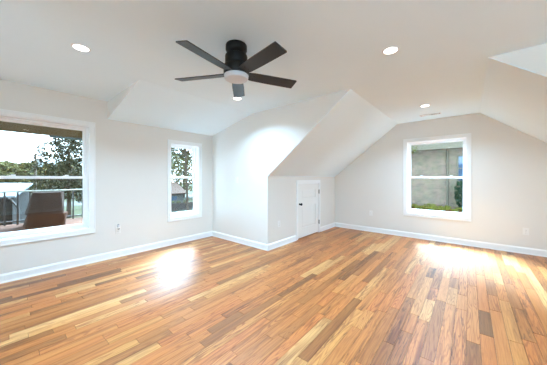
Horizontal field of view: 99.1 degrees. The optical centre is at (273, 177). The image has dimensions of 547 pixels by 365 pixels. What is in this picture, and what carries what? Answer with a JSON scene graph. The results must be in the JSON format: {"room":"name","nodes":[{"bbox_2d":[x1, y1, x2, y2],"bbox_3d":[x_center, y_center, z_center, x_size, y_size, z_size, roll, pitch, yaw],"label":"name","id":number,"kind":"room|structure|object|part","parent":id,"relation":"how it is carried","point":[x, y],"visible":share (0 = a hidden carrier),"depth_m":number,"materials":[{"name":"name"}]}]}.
{"room":"empty attic room","nodes":[
{"label":"empty attic room","id":0,"kind":"room"},
{"bbox_2d":[0,79,211,273],"bbox_3d":[-2.787,0.041,3.474,0.170,2.638,4.660,0,0,40],"label":"wall","id":1,"kind":"structure","parent":0,"point":[131,158],"depth_m":3.69,"materials":[{"name":"white paint"}]},
{"bbox_2d":[0,109,95,246],"bbox_3d":[-3.090,-0.003,3.098,0.191,1.639,1.138,0,0,40],"label":"window","id":2,"kind":"structure","parent":1,"relation":"in","point":[88,129],"depth_m":3.29,"materials":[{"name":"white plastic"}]},
{"bbox_3d":[-3.144,-0.358,3.143,0.030,0.744,0.954,0,0,40],"label":"sash","id":3,"kind":"part","parent":2,"relation":"part of","materials":[{"name":"clear glass"}]},
{"bbox_3d":[-3.118,0.350,3.122,0.032,0.749,0.954,0,0,40],"label":"sash","id":4,"kind":"part","parent":2,"relation":"part of","materials":[{"name":"white plastic"}]},
{"bbox_2d":[0,231,211,283],"bbox_3d":[-2.714,1.206,3.413,0.020,0.108,4.320,0,0,40],"label":"baseboard","id":5,"kind":"structure","parent":1,"relation":"attached to","point":[26,273],"depth_m":3.43,"materials":[{"name":"white paint"}]},
{"bbox_2d":[115,226,120,233],"bbox_3d":[-2.473,0.825,3.708,0.009,0.116,0.072,0,0,40],"label":"wall outlet","id":6,"kind":"object","parent":1,"relation":"attached to","point":[116,229],"visible":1,"depth_m":3.70,"materials":[{"name":"white plastic"}]},
{"bbox_2d":[167,139,201,221],"bbox_3d":[-1.791,0.052,4.639,0.191,1.529,0.722,0,0,40],"label":"window","id":7,"kind":"structure","parent":1,"relation":"in","point":[196,148],"depth_m":4.75,"materials":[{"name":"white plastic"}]},
{"bbox_3d":[-1.845,-0.303,4.685,0.030,0.634,0.538,0,0,40],"label":"sash","id":8,"kind":"part","parent":7,"relation":"part of","materials":[{"name":"clear glass"}]},
{"bbox_3d":[-1.819,0.350,4.663,0.032,0.749,0.538,0,0,40],"label":"sash","id":9,"kind":"part","parent":7,"relation":"part of","materials":[{"name":"white plastic"}]},
{"bbox_3d":[-1.831,0.052,4.674,0.075,1.381,0.574,0,0,40],"label":"frame","id":10,"kind":"part","parent":7,"relation":"part of","materials":[{"name":"white plastic"}]},
{"bbox_2d":[107,81,137,118],"bbox_3d":[-2.076,-1.046,3.240,1.220,0.265,0.080,0,0,40],"label":"wall","id":11,"kind":"structure","parent":0,"point":[112,104],"depth_m":3.33,"materials":[{"name":"white paint"}]},
{"bbox_2d":[108,80,251,135],"bbox_3d":[-1.493,-1.099,3.954,1.282,0.392,1.918,0,0,40],"label":"ceiling","id":12,"kind":"structure","parent":0,"point":[148,104],"depth_m":3.71,"materials":[{"name":"white paint"}]},
{"bbox_2d":[0,227,546,364],"bbox_3d":[0.909,1.264,2.073,7.680,0.008,6.939,0,0,40],"label":"floor","id":13,"kind":"structure","parent":0,"point":[335,295],"depth_m":2.26,"materials":[{"name":"brown wood"}]},
{"bbox_2d":[0,0,546,123],"bbox_3d":[0.984,-1.238,2.009,7.825,0.120,7.281,0,0,40],"label":"ceiling","id":14,"kind":"structure","parent":0,"point":[440,61],"depth_m":2.06,"materials":[{"name":"white paint"}]},
{"bbox_2d":[71,43,90,51],"bbox_3d":[-1.741,-1.174,2.108,0.144,0.008,0.144,0,0,40],"label":"recessed light","id":15,"kind":"object","parent":14,"relation":"in","point":[79,47],"visible":1,"depth_m":2.10,"materials":[{"name":"white plastic"}]},
{"bbox_2d":[175,40,296,97],"bbox_3d":[-0.326,-1.022,2.048,1.125,0.312,1.129,0,0,40],"label":"ceiling fan","id":16,"kind":"object","parent":14,"relation":"hanging from","point":[237,66],"visible":1,"depth_m":1.99,"materials":[{"name":"black metal"}]},
{"bbox_3d":[-0.664,-0.923,2.149,0.482,0.007,0.123,0,14,12],"label":"blade","id":17,"kind":"part","parent":16,"relation":"part of","materials":[{"name":"black wood"}]},
{"bbox_3d":[-0.503,-0.923,1.782,0.123,0.007,0.482,16,8,29],"label":"blade","id":18,"kind":"part","parent":16,"relation":"part of","materials":[{"name":"grey laminate"}]},
{"bbox_3d":[-0.364,-0.923,2.415,0.123,0.007,0.482,-14,1,-5],"label":"blade","id":19,"kind":"part","parent":16,"relation":"part of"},
{"bbox_3d":[-0.104,-0.923,1.821,0.123,0.007,0.482,18,-12,-40],"label":"blade","id":20,"kind":"part","parent":16,"relation":"part of","materials":[{"name":"black wood"}]},
{"bbox_3d":[-0.018,-0.923,2.213,0.482,0.007,0.123,0,-14,-24],"label":"blade","id":21,"kind":"part","parent":16,"relation":"part of","materials":[{"name":"black wood"}]},
{"bbox_2d":[382,46,398,54],"bbox_3d":[1.080,-1.174,2.150,0.144,0.008,0.144,0,0,40],"label":"recessed light","id":22,"kind":"object","parent":14,"relation":"in","point":[392,49],"visible":1,"depth_m":2.15,"materials":[{"name":"white plastic"}]},
{"bbox_2d":[419,112,440,116],"bbox_3d":[2.913,-1.173,4.332,0.330,0.010,0.124,0,0,40],"label":"ceiling vent","id":23,"kind":"object","parent":14,"relation":"in","point":[438,112],"visible":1,"depth_m":4.33,"materials":[{"name":"white metal"}]},
{"bbox_2d":[28,246,525,363],"bbox_3d":[0.984,1.334,2.009,7.825,0.132,7.281,0,0,40],"label":"subfloor","id":24,"kind":"structure","parent":0,"point":[468,246],"depth_m":2.00,"materials":[{"name":"brown wood"}]},
{"bbox_2d":[212,89,349,243],"bbox_3d":[-0.133,0.091,4.127,3.086,2.538,0.100,0,0,40],"label":"wall","id":25,"kind":"structure","parent":0,"point":[251,148],"depth_m":4.24,"materials":[{"name":"white paint"}]},
{"bbox_2d":[212,231,268,250],"bbox_3d":[-0.714,1.206,4.539,1.627,0.108,0.020,0,0,40],"label":"baseboard","id":26,"kind":"structure","parent":25,"relation":"attached to","point":[243,241],"depth_m":4.45,"materials":[{"name":"white paint"}]},
{"bbox_2d":[271,176,334,242],"bbox_3d":[0.738,0.667,5.107,0.100,1.386,2.521,0,0,40],"label":"wall","id":27,"kind":"structure","parent":0,"point":[283,188],"depth_m":4.52,"materials":[{"name":"white paint"}]},
{"bbox_2d":[267,235,296,250],"bbox_3d":[0.174,1.206,4.346,0.020,0.108,0.870,0,0,40],"label":"baseboard","id":28,"kind":"structure","parent":27,"relation":"attached to","point":[288,240],"depth_m":4.31,"materials":[{"name":"white paint"}]},
{"bbox_2d":[296,180,319,239],"bbox_3d":[0.753,0.655,5.074,0.166,1.210,0.980,0,0,40],"label":"door","id":29,"kind":"structure","parent":27,"relation":"in","point":[307,191],"depth_m":5.02,"materials":[{"name":"white paint"}]},
{"bbox_3d":[0.756,0.346,5.072,0.030,0.188,0.550,0,0,40],"label":"panel","id":30,"kind":"part","parent":29,"relation":"part of","materials":[{"name":"white paint"}]},
{"bbox_3d":[0.756,0.817,5.072,0.030,0.457,0.550,0,0,40],"label":"panel","id":31,"kind":"part","parent":29,"relation":"part of","materials":[{"name":"white paint"}]},
{"bbox_2d":[320,222,334,231],"bbox_3d":[1.344,1.206,5.734,0.020,0.108,0.781,0,0,40],"label":"baseboard","id":32,"kind":"structure","parent":27,"relation":"attached to","point":[323,228],"depth_m":5.70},
{"bbox_2d":[268,89,396,176],"bbox_3d":[1.102,-0.453,4.770,2.041,1.639,2.668,0,0,40],"label":"ceiling","id":33,"kind":"structure","parent":0,"point":[353,125],"depth_m":4.20,"materials":[{"name":"white paint"}]},
{"bbox_2d":[335,113,546,249],"bbox_3d":[3.280,0.066,4.724,4.483,2.588,0.170,0,0,40],"label":"wall","id":34,"kind":"structure","parent":0,"point":[509,165],"depth_m":4.25,"materials":[{"name":"white paint"}]},
{"bbox_2d":[403,133,470,221],"bbox_3d":[3.273,-0.009,4.716,1.115,1.631,0.191,0,0,40],"label":"window","id":35,"kind":"structure","parent":34,"relation":"in","point":[466,138],"depth_m":4.63,"materials":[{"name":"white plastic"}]},
{"bbox_3d":[3.296,0.345,4.744,0.931,0.739,0.032,0,0,40],"label":"sash","id":36,"kind":"part","parent":35,"relation":"part of","materials":[{"name":"white plastic"}]},
{"bbox_3d":[3.318,-0.359,4.770,0.931,0.746,0.030,0,0,40],"label":"sash","id":37,"kind":"part","parent":35,"relation":"part of","materials":[{"name":"clear glass"}]},
{"bbox_2d":[335,222,546,256],"bbox_3d":[3.219,1.206,4.651,4.283,0.108,0.020,0,0,40],"label":"baseboard","id":38,"kind":"structure","parent":34,"relation":"attached to","point":[516,249],"depth_m":4.46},
{"bbox_2d":[523,228,528,234],"bbox_3d":[4.173,0.888,3.854,0.072,0.116,0.009,0,0,40],"label":"wall outlet","id":39,"kind":"object","parent":34,"relation":"attached to","point":[525,230],"visible":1,"depth_m":3.85,"materials":[{"name":"white plastic"}]},
{"bbox_2d":[480,57,546,142],"bbox_3d":[3.567,-0.610,2.744,1.641,1.325,2.588,0,0,40],"label":"ceiling","id":40,"kind":"structure","parent":0,"point":[513,96],"depth_m":2.81,"materials":[{"name":"white paint"}]},
{"bbox_2d":[490,43,546,75],"bbox_3d":[3.374,0.091,1.276,3.224,2.538,0.100,0,0,40],"label":"wall","id":41,"kind":"structure","parent":0,"point":[534,59],"depth_m":2.10,"materials":[{"name":"white paint"}]},
{"label":"outside","id":42,"kind":"structure","parent":0,"visible":0},
{"bbox_2d":[31,184,192,218],"bbox_3d":[-37.127,4.360,83.613,155.445,0.200,200.000,0,0,40],"label":"ground","id":43,"kind":"structure","parent":42,"point":[77,209],"depth_m":33.44,"materials":[{"name":"green plant"}]},
{"bbox_2d":[0,161,16,170],"bbox_3d":[-79.088,-0.330,67.996,7.639,9.179,7.798,0,0,-30],"label":"tree","id":44,"kind":"object","parent":43,"relation":"on","point":[4,165],"visible":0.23,"depth_m":67.27,"materials":[{"name":"green plant"}]},
{"bbox_2d":[4,160,17,165],"bbox_3d":[-103.982,-1.339,92.086,10.336,11.198,10.551,0,0,0],"label":"tree","id":45,"kind":"object","parent":43,"relation":"on","point":[9,162],"visible":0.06,"depth_m":90.85,"materials":[{"name":"green plant"}]},
{"bbox_2d":[0,183,32,225],"bbox_3d":[-21.413,2.325,16.993,8.778,3.870,2.797,0,0,8],"label":"shed","id":46,"kind":"object","parent":43,"relation":"on","point":[11,197],"visible":0.5,"depth_m":16.50,"materials":[{"name":"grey metal"}]},
{"bbox_2d":[0,165,33,189],"bbox_3d":[-63.677,0.531,57.902,6.652,7.459,6.516,0,0,-45],"label":"tree","id":47,"kind":"object","parent":43,"relation":"on","point":[19,171],"visible":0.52,"depth_m":56.70,"materials":[{"name":"green plant"}]},
{"bbox_2d":[22,161,43,189],"bbox_3d":[-70.556,-0.233,68.054,7.640,8.986,7.798,0,0,-5],"label":"tree","id":48,"kind":"object","parent":43,"relation":"on","point":[26,164],"visible":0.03,"depth_m":66.66,"materials":[{"name":"green plant"}]},
{"bbox_3d":[-70.556,-0.434,68.054,7.640,8.584,7.798,0,0,-5],"label":"crown","id":49,"kind":"part","parent":48,"relation":"part of","materials":[{"name":"green plant"}]},
{"bbox_2d":[34,153,42,189],"bbox_3d":[-30.370,0.560,30.161,0.838,7.400,0.507,0,0,-11],"label":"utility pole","id":50,"kind":"object","parent":43,"relation":"on","point":[39,163],"visible":0.35,"depth_m":29.97,"materials":[{"name":"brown wood"}]},
{"bbox_2d":[29,168,61,191],"bbox_3d":[-56.321,0.782,57.912,6.652,6.956,6.516,0,0,-3],"label":"tree","id":51,"kind":"object","parent":43,"relation":"on","point":[38,172],"visible":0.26,"depth_m":56.14,"materials":[{"name":"green plant"}]},
{"bbox_2d":[24,138,82,217],"bbox_3d":[-21.983,-0.152,24.950,6.551,8.823,6.576,0,0,-9],"label":"tree","id":52,"kind":"object","parent":43,"relation":"on","point":[67,162],"visible":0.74,"depth_m":23.95,"materials":[{"name":"green plant"}]},
{"bbox_2d":[60,165,82,194],"bbox_3d":[-49.166,0.463,58.032,6.516,7.595,6.652,0,0,-13],"label":"tree","id":53,"kind":"object","parent":43,"relation":"on","point":[72,165],"visible":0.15,"depth_m":56.71,"materials":[{"name":"green plant"}]},
{"bbox_2d":[171,182,185,202],"bbox_3d":[-21.770,2.685,38.951,8.500,3.750,11.300,0,0,40],"label":"house","id":54,"kind":"structure","parent":43,"relation":"on","point":[177,192],"depth_m":40.01,"materials":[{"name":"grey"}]},
{"bbox_2d":[171,148,191,210],"bbox_3d":[-5.625,-0.091,14.791,4.293,8.710,4.401,0,0,40],"label":"tree","id":55,"kind":"object","parent":43,"relation":"on","point":[183,151],"visible":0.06,"depth_m":14.81,"materials":[{"name":"green plant"}]},
{"bbox_3d":[-5.625,-2.623,14.791,4.293,3.645,4.401,0,0,40],"label":"crown","id":56,"kind":"part","parent":55,"relation":"part of","materials":[{"name":"green plant"}]},
{"bbox_2d":[171,148,191,174],"bbox_3d":[-11.490,-0.113,23.973,5.707,8.746,5.877,0,0,40],"label":"tree","id":57,"kind":"object","parent":43,"relation":"on","point":[172,154],"visible":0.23,"depth_m":24.30,"materials":[{"name":"green plant"}]},
{"bbox_2d":[171,202,192,211],"bbox_3d":[-12.236,3.685,29.214,0.130,1.150,6.500,0,0,40],"label":"fence","id":58,"kind":"object","parent":43,"relation":"on","point":[175,207],"visible":0.39,"depth_m":29.61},
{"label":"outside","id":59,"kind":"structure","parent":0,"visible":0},
{"bbox_2d":[0,217,82,232],"bbox_3d":[-6.030,1.400,4.103,5.590,0.120,6.500,0,0,40],"label":"porch deck","id":60,"kind":"object","parent":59,"point":[14,227],"depth_m":6.41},
{"bbox_2d":[0,121,81,139],"bbox_3d":[-6.471,-0.525,4.363,6.600,3.730,6.330,0,0,40],"label":"porch roof","id":61,"kind":"structure","parent":60,"relation":"on","point":[4,126],"depth_m":7.09,"materials":[{"name":"brown wood"}]},
{"bbox_2d":[0,189,82,225],"bbox_3d":[-8.052,0.856,5.839,0.090,0.968,6.350,0,0,40],"label":"porch railing","id":62,"kind":"object","parent":60,"relation":"on","point":[4,222],"visible":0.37,"depth_m":6.70,"materials":[{"name":"metal"}]},
{"bbox_3d":[-8.052,0.391,5.839,0.090,0.038,6.350,0,0,40],"label":"rail","id":63,"kind":"part","parent":62,"relation":"part of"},
{"bbox_3d":[-8.052,1.242,5.839,0.040,0.035,6.350,0,0,40],"label":"rail","id":64,"kind":"part","parent":62,"relation":"part of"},
{"bbox_2d":[23,191,67,228],"bbox_3d":[-6.487,0.875,6.646,0.848,0.930,0.891,0,0,40],"label":"furniture cover","id":65,"kind":"object","parent":60,"relation":"on","point":[44,209],"visible":1,"depth_m":6.40,"materials":[{"name":"brown fabric"}]},
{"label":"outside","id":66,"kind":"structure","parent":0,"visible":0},
{"bbox_2d":[411,207,462,212],"bbox_3d":[16.133,2.785,12.467,15.400,3.350,28.139,0,0,40],"label":"terrace","id":67,"kind":"object","parent":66,"point":[411,207],"depth_m":7.91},
{"bbox_2d":[411,141,462,208],"bbox_3d":[7.865,-0.365,9.718,13.100,2.950,5.000,0,0,40],"label":"house","id":68,"kind":"structure","parent":67,"relation":"on","point":[439,159],"depth_m":8.60,"materials":[{"name":"grey brick"}]},
{"bbox_3d":[6.929,-0.330,7.925,1.000,0.860,0.010,0,0,40],"label":"pane","id":69,"kind":"part","parent":68,"relation":"part of","materials":[{"name":"glass"}]},
{"bbox_2d":[454,180,462,209],"bbox_3d":[6.448,0.551,7.839,0.616,1.130,0.641,0,0,40],"label":"shrub","id":70,"kind":"object","parent":67,"relation":"on","point":[457,197],"visible":0.47,"depth_m":7.87,"materials":[{"name":"green plant"}]},
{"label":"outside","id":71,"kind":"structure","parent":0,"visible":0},
{"bbox_2d":[64,194,192,206],"bbox_3d":[-12.448,4.252,62.810,8.000,0.015,200.000,0,0,40],"label":"road","id":72,"kind":"structure","parent":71,"point":[189,196],"depth_m":38.51,"materials":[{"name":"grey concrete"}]},
{"bbox_2d":[171,153,192,197],"bbox_3d":[-19.290,-0.642,50.031,11.176,9.804,11.012,0,0,40],"label":"tree","id":73,"kind":"object","parent":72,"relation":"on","point":[182,171],"visible":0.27,"depth_m":49.10,"materials":[{"name":"green plant"}]}
]}

